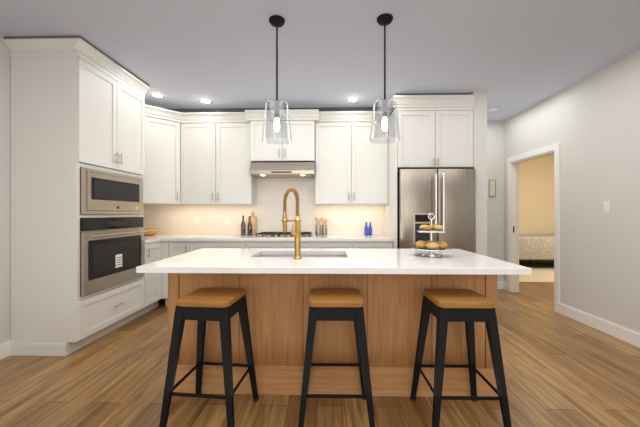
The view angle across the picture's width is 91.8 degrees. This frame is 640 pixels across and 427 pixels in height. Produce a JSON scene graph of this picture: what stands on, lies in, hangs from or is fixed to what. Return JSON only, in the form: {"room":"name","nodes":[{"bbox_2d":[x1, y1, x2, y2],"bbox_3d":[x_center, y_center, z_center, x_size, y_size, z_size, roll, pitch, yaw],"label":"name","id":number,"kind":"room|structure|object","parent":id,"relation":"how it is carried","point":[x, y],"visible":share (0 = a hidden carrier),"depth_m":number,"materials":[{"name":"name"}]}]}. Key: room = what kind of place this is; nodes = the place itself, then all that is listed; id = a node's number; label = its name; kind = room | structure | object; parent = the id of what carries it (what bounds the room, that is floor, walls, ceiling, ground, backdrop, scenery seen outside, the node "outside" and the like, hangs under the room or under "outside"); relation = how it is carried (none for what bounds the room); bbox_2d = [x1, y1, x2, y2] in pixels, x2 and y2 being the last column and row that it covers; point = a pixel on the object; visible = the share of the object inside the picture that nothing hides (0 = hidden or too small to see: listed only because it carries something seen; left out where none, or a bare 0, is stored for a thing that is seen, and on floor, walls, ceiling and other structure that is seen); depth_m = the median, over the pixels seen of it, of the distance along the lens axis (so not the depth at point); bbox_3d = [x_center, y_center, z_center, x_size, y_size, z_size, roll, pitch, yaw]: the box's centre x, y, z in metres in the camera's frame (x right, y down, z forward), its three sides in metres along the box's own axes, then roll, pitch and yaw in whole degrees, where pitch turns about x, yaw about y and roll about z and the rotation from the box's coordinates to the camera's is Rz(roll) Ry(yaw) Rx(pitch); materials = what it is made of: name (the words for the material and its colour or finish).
{"room":"kitchen","nodes":[
{"label":"kitchen","id":0,"kind":"room"},
{"bbox_2d":[0,35,148,343],"bbox_3d":[-2.462,-0.140,1.131,0.782,2.740,7.340,0,0,1],"label":"wall","id":1,"kind":"structure","parent":0,"point":[5,60],"depth_m":2.66,"materials":[{"name":"white paint"}]},
{"bbox_2d":[145,93,469,234],"bbox_3d":[-0.300,-0.140,4.339,4.709,2.740,0.820,0,0,1],"label":"wall","id":2,"kind":"structure","parent":0,"point":[268,209],"depth_m":4.63,"materials":[{"name":"white tile"}]},
{"bbox_2d":[170,216,174,223],"bbox_3d":[-2.217,0.098,4.664,0.061,0.105,0.007,0,0,1],"label":"outlets","id":3,"kind":"object","parent":2,"relation":"attached to","point":[172,218],"depth_m":4.66,"materials":[{"name":"white plastic"}]},
{"bbox_2d":[195,216,198,223],"bbox_3d":[-1.845,0.098,4.655,0.045,0.105,0.007,0,0,1],"label":"outlets","id":4,"kind":"object","parent":2,"relation":"attached to","point":[196,217],"depth_m":4.65,"materials":[{"name":"white plastic"}]},
{"bbox_2d":[225,216,229,223],"bbox_3d":[-1.384,0.097,4.643,0.060,0.105,0.007,0,0,1],"label":"outlets","id":5,"kind":"object","parent":2,"relation":"attached to","point":[227,220],"depth_m":4.64,"materials":[{"name":"white plastic"}]},
{"bbox_2d":[143,105,388,204],"bbox_3d":[-0.858,-0.759,4.240,3.592,1.273,0.781,0,0,1],"label":"upper cabinet","id":6,"kind":"object","parent":2,"relation":"attached to","point":[191,159],"visible":0.91,"depth_m":4.29,"materials":[{"name":"white paint"}]},
{"bbox_2d":[249,162,314,177],"bbox_3d":[-0.504,-0.608,4.367,0.869,0.175,0.510,0,0,1],"label":"range hood","id":7,"kind":"object","parent":2,"relation":"attached to","point":[257,169],"visible":0.96,"depth_m":4.16,"materials":[{"name":"silver metal"}]},
{"bbox_2d":[332,217,336,223],"bbox_3d":[0.215,0.104,4.604,0.059,0.089,0.007,0,0,1],"label":"outlets","id":8,"kind":"object","parent":2,"relation":"attached to","point":[334,219],"depth_m":4.60,"materials":[{"name":"white plastic"}]},
{"bbox_2d":[354,217,357,224],"bbox_3d":[0.533,0.111,4.596,0.044,0.104,0.007,0,0,1],"label":"outlets","id":9,"kind":"object","parent":2,"relation":"attached to","point":[355,218],"depth_m":4.60,"materials":[{"name":"white plastic"}]},
{"bbox_2d":[0,0,639,120],"bbox_3d":[2.224,-1.519,2.611,10.080,0.022,10.770,0,0,1],"label":"ceiling","id":10,"kind":"structure","parent":0,"point":[523,53],"depth_m":2.77,"materials":[{"name":"grey paint"}]},
{"bbox_2d":[151,93,163,97],"bbox_3d":[-2.071,-1.507,3.952,0.156,0.004,0.156,0,0,1],"label":"recessed light","id":11,"kind":"object","parent":10,"relation":"in","point":[158,95],"visible":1,"depth_m":3.96,"materials":[{"name":"white plastic"}]},
{"bbox_2d":[199,99,211,102],"bbox_3d":[-1.535,-1.507,4.159,0.156,0.004,0.156,0,0,1],"label":"recessed light","id":12,"kind":"object","parent":10,"relation":"in","point":[200,100],"visible":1,"depth_m":4.17,"materials":[{"name":"white plastic"}]},
{"bbox_2d":[269,15,284,131],"bbox_3d":[-0.336,-1.037,2.419,0.236,0.944,0.236,0,0,1],"label":"pendant light","id":13,"kind":"object","parent":10,"relation":"hanging from","point":[277,21],"visible":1,"depth_m":2.41,"materials":[{"name":"black metal"}]},
{"bbox_2d":[347,97,358,101],"bbox_3d":[0.434,-1.507,4.101,0.156,0.004,0.156,0,0,1],"label":"recessed light","id":14,"kind":"object","parent":10,"relation":"in","point":[351,99],"visible":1,"depth_m":4.10,"materials":[{"name":"white plastic"}]},
{"bbox_2d":[377,13,392,130],"bbox_3d":[0.502,-1.037,2.398,0.236,0.944,0.236,0,0,1],"label":"pendant light","id":15,"kind":"object","parent":10,"relation":"hanging from","point":[385,19],"visible":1,"depth_m":2.39,"materials":[{"name":"black metal"}]},
{"bbox_2d":[488,107,497,111],"bbox_3d":[2.479,-1.492,4.441,0.130,0.033,0.130,0,0,1],"label":"smoke detector","id":16,"kind":"object","parent":10,"relation":"attached to","point":[491,109],"visible":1,"depth_m":4.41,"materials":[{"name":"white plastic"}]},
{"bbox_2d":[0,289,639,426],"bbox_3d":[0.086,1.260,1.258,5.870,0.060,7.960,0,0,1],"label":"floor","id":17,"kind":"structure","parent":0,"point":[560,370],"depth_m":2.12,"materials":[{"name":"brown wood"}]},
{"bbox_2d":[3,38,149,355],"bbox_3d":[-2.347,-0.128,3.143,0.667,2.715,1.030,0,0,1],"label":"tall cabinet","id":18,"kind":"object","parent":17,"relation":"on","point":[69,113],"visible":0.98,"depth_m":2.69,"materials":[{"name":"white paint"}]},
{"bbox_2d":[80,167,142,213],"bbox_3d":[-2.297,-0.201,3.172,0.492,0.414,0.890,0,0,1],"label":"microwave","id":19,"kind":"object","parent":18,"relation":"in","point":[101,192],"visible":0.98,"depth_m":3.04,"materials":[{"name":"silver metal"}]},
{"bbox_2d":[80,217,147,295],"bbox_3d":[-2.319,0.385,3.173,0.648,0.686,0.890,0,0,1],"label":"wall oven","id":20,"kind":"object","parent":18,"relation":"on","point":[111,248],"visible":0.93,"depth_m":3.03,"materials":[{"name":"silver glass"}]},
{"bbox_2d":[159,288,258,426],"bbox_3d":[-0.644,0.857,1.868,0.432,0.744,0.432,0,0,6],"label":"stool","id":21,"kind":"object","parent":17,"relation":"on","point":[202,305],"visible":1,"depth_m":1.73,"materials":[{"name":"wood"},{"name":"black metal"}]},
{"bbox_2d":[136,241,392,317],"bbox_3d":[-0.860,0.792,4.128,3.592,0.875,1.005,0,0,1],"label":"base cabinet","id":22,"kind":"object","parent":17,"relation":"on","point":[156,284],"visible":0.22,"depth_m":3.98,"materials":[{"name":"white paint"}]},
{"bbox_2d":[144,234,392,243],"bbox_3d":[-0.860,0.335,4.128,3.592,0.040,1.006,0,0,1],"label":"countertop","id":23,"kind":"structure","parent":22,"relation":"on","point":[157,237],"depth_m":3.99,"materials":[{"name":"stone"}]},
{"bbox_2d":[144,228,158,235],"bbox_3d":[-2.453,0.267,4.421,0.276,0.095,0.276,0,0,1],"label":"bowl","id":24,"kind":"object","parent":23,"relation":"on","point":[151,231],"visible":0.67,"depth_m":4.36,"materials":[{"name":"brown wood"}]},
{"bbox_2d":[241,216,245,235],"bbox_3d":[-1.097,0.172,4.428,0.068,0.285,0.068,0,0,1],"label":"bottle","id":25,"kind":"object","parent":23,"relation":"on","point":[243,225],"visible":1,"depth_m":4.40,"materials":[{"name":"black glass"}]},
{"bbox_2d":[247,216,251,235],"bbox_3d":[-1.007,0.177,4.446,0.068,0.275,0.068,0,0,1],"label":"bottle","id":26,"kind":"object","parent":23,"relation":"on","point":[249,226],"visible":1,"depth_m":4.42,"materials":[{"name":"black glass"}]},
{"bbox_2d":[248,212,256,234],"bbox_3d":[-1.003,0.144,4.600,0.130,0.340,0.053,0,0,1],"label":"cutting board","id":27,"kind":"object","parent":23,"relation":"on","point":[253,218],"visible":0.78,"depth_m":4.59,"materials":[{"name":"brown wood"}]},
{"bbox_2d":[253,232,312,237],"bbox_3d":[-0.490,0.291,4.298,0.760,0.046,0.510,0,0,1],"label":"gas cooktop","id":28,"kind":"object","parent":23,"relation":"in","point":[261,234],"visible":0.8,"depth_m":4.12,"materials":[{"name":"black metal"}]},
{"bbox_2d":[315,217,327,235],"bbox_3d":[0.018,0.181,4.441,0.187,0.267,0.078,0,0,-12],"label":"canisters","id":29,"kind":"object","parent":23,"relation":"on","point":[317,227],"visible":1,"depth_m":4.41,"materials":[{"name":"silver metal"}]},
{"bbox_2d":[364,222,367,235],"bbox_3d":[0.664,0.219,4.445,0.054,0.190,0.054,0,0,1],"label":"bottle","id":30,"kind":"object","parent":23,"relation":"on","point":[366,226],"visible":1,"depth_m":4.42,"materials":[{"name":"blue glass"}]},
{"bbox_2d":[368,222,371,234],"bbox_3d":[0.724,0.219,4.464,0.054,0.190,0.054,0,0,1],"label":"bottle","id":31,"kind":"object","parent":23,"relation":"on","point":[370,226],"visible":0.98,"depth_m":4.44,"materials":[{"name":"blue glass"}]},
{"bbox_2d":[136,248,531,396],"bbox_3d":[0.076,0.772,2.304,2.310,0.915,0.990,0,0,1],"label":"kitchen island","id":32,"kind":"object","parent":17,"relation":"on","point":[391,283],"visible":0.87,"depth_m":2.11,"materials":[{"name":"stone"}]},
{"bbox_2d":[282,187,301,258],"bbox_3d":[-0.201,0.063,2.229,0.090,0.503,0.247,0,0,-25],"label":"faucet","id":33,"kind":"object","parent":32,"relation":"on","point":[296,234],"visible":1,"depth_m":2.16,"materials":[{"name":"gold metal"}]},
{"bbox_2d":[259,255,345,257],"bbox_3d":[-0.150,0.459,2.429,0.758,0.210,0.449,0,0,1],"label":"sink","id":34,"kind":"object","parent":32,"relation":"in","point":[328,256],"visible":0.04,"depth_m":2.63,"materials":[{"name":"silver metal"}]},
{"bbox_2d":[412,213,451,256],"bbox_3d":[0.831,0.155,2.310,0.284,0.318,0.284,0,0,1],"label":"stand","id":35,"kind":"object","parent":32,"relation":"on","point":[430,246],"visible":1,"depth_m":2.26,"materials":[{"name":"silver metal"}]},
{"bbox_2d":[298,288,374,426],"bbox_3d":[0.093,0.857,1.864,0.436,0.744,0.436,0,0,1],"label":"stool","id":36,"kind":"object","parent":17,"relation":"on","point":[325,304],"visible":1,"depth_m":1.71,"materials":[{"name":"wood"},{"name":"black metal"}]},
{"bbox_2d":[384,95,474,248],"bbox_3d":[1.392,-0.101,4.159,0.980,2.662,0.833,0,0,1],"label":"cabinet","id":37,"kind":"object","parent":17,"relation":"on","point":[439,134],"visible":0.9,"depth_m":3.80,"materials":[{"name":"white paint"}]},
{"bbox_2d":[397,167,475,252],"bbox_3d":[1.423,0.339,4.081,0.902,1.782,0.890,0,0,1],"label":"refrigerator","id":38,"kind":"object","parent":17,"relation":"on","point":[449,194],"visible":0.48,"depth_m":3.71,"materials":[{"name":"silver metal"}]},
{"bbox_2d":[410,289,511,426],"bbox_3d":[0.812,0.857,1.847,0.436,0.744,0.436,0,0,1],"label":"stool","id":39,"kind":"object","parent":17,"relation":"on","point":[468,306],"visible":1,"depth_m":1.70,"materials":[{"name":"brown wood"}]},
{"bbox_2d":[470,90,486,255],"bbox_3d":[1.975,-0.140,4.432,0.165,2.740,1.283,0,0,1],"label":"wall","id":40,"kind":"structure","parent":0,"point":[480,102],"depth_m":3.79,"materials":[{"name":"white paint"}]},
{"bbox_2d":[487,121,503,280],"bbox_3d":[2.513,-0.140,5.120,1.206,2.740,0.120,0,0,1],"label":"wall","id":41,"kind":"structure","parent":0,"point":[495,129],"depth_m":5.05,"materials":[{"name":"white paint"}]},
{"bbox_2d":[489,180,495,196],"bbox_3d":[2.804,-0.410,5.046,0.110,0.280,0.014,0,0,1],"label":"picture frame","id":42,"kind":"object","parent":41,"relation":"attached to","point":[492,183],"visible":1,"depth_m":5.04,"materials":[{"name":"beige metal"}]},
{"bbox_2d":[519,154,553,261],"bbox_3d":[5.284,-0.140,5.197,4.330,2.740,5.690,0,0,1],"label":"wall","id":43,"kind":"structure","parent":0,"point":[536,176],"depth_m":7.92,"materials":[{"name":"beige paint"}]},
{"bbox_2d":[519,261,553,305],"bbox_3d":[5.224,1.258,5.199,4.210,0.064,5.450,0,0,1],"label":"floor","id":44,"kind":"structure","parent":0,"point":[539,285],"depth_m":5.53,"materials":[{"name":"brown wood"}]},
{"bbox_2d":[519,234,553,261],"bbox_3d":[5.305,0.788,7.317,2.174,0.876,1.112,0,0,1],"label":"bed","id":45,"kind":"object","parent":44,"relation":"on","point":[532,247],"visible":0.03,"depth_m":6.78,"materials":[{"name":"beige fabric"}]},
{"bbox_2d":[504,49,639,332],"bbox_3d":[2.960,-0.140,1.188,0.120,2.740,7.720,0,0,1],"label":"wall","id":46,"kind":"structure","parent":0,"point":[595,120],"depth_m":3.30,"materials":[{"name":"white paint"}]},
{"bbox_2d":[0,281,639,359],"bbox_3d":[0.086,1.165,1.258,5.630,0.130,7.720,0,0,1],"label":"baseboard","id":47,"kind":"structure","parent":46,"relation":"attached to","point":[627,335],"depth_m":3.19,"materials":[{"name":"white paint"}]},
{"bbox_2d":[507,143,559,312],"bbox_3d":[3.032,0.177,4.385,0.140,2.105,1.115,0,0,1],"label":"door frame","id":48,"kind":"structure","parent":46,"relation":"attached to","point":[512,162],"depth_m":4.84,"materials":[{"name":"white paint"}]},
{"bbox_2d":[603,201,609,212],"bbox_3d":[2.944,-0.067,3.185,0.008,0.116,0.072,0,0,1],"label":"light switch","id":49,"kind":"object","parent":46,"relation":"attached to","point":[606,204],"visible":1,"depth_m":3.18,"materials":[{"name":"white plastic"}]}
]}

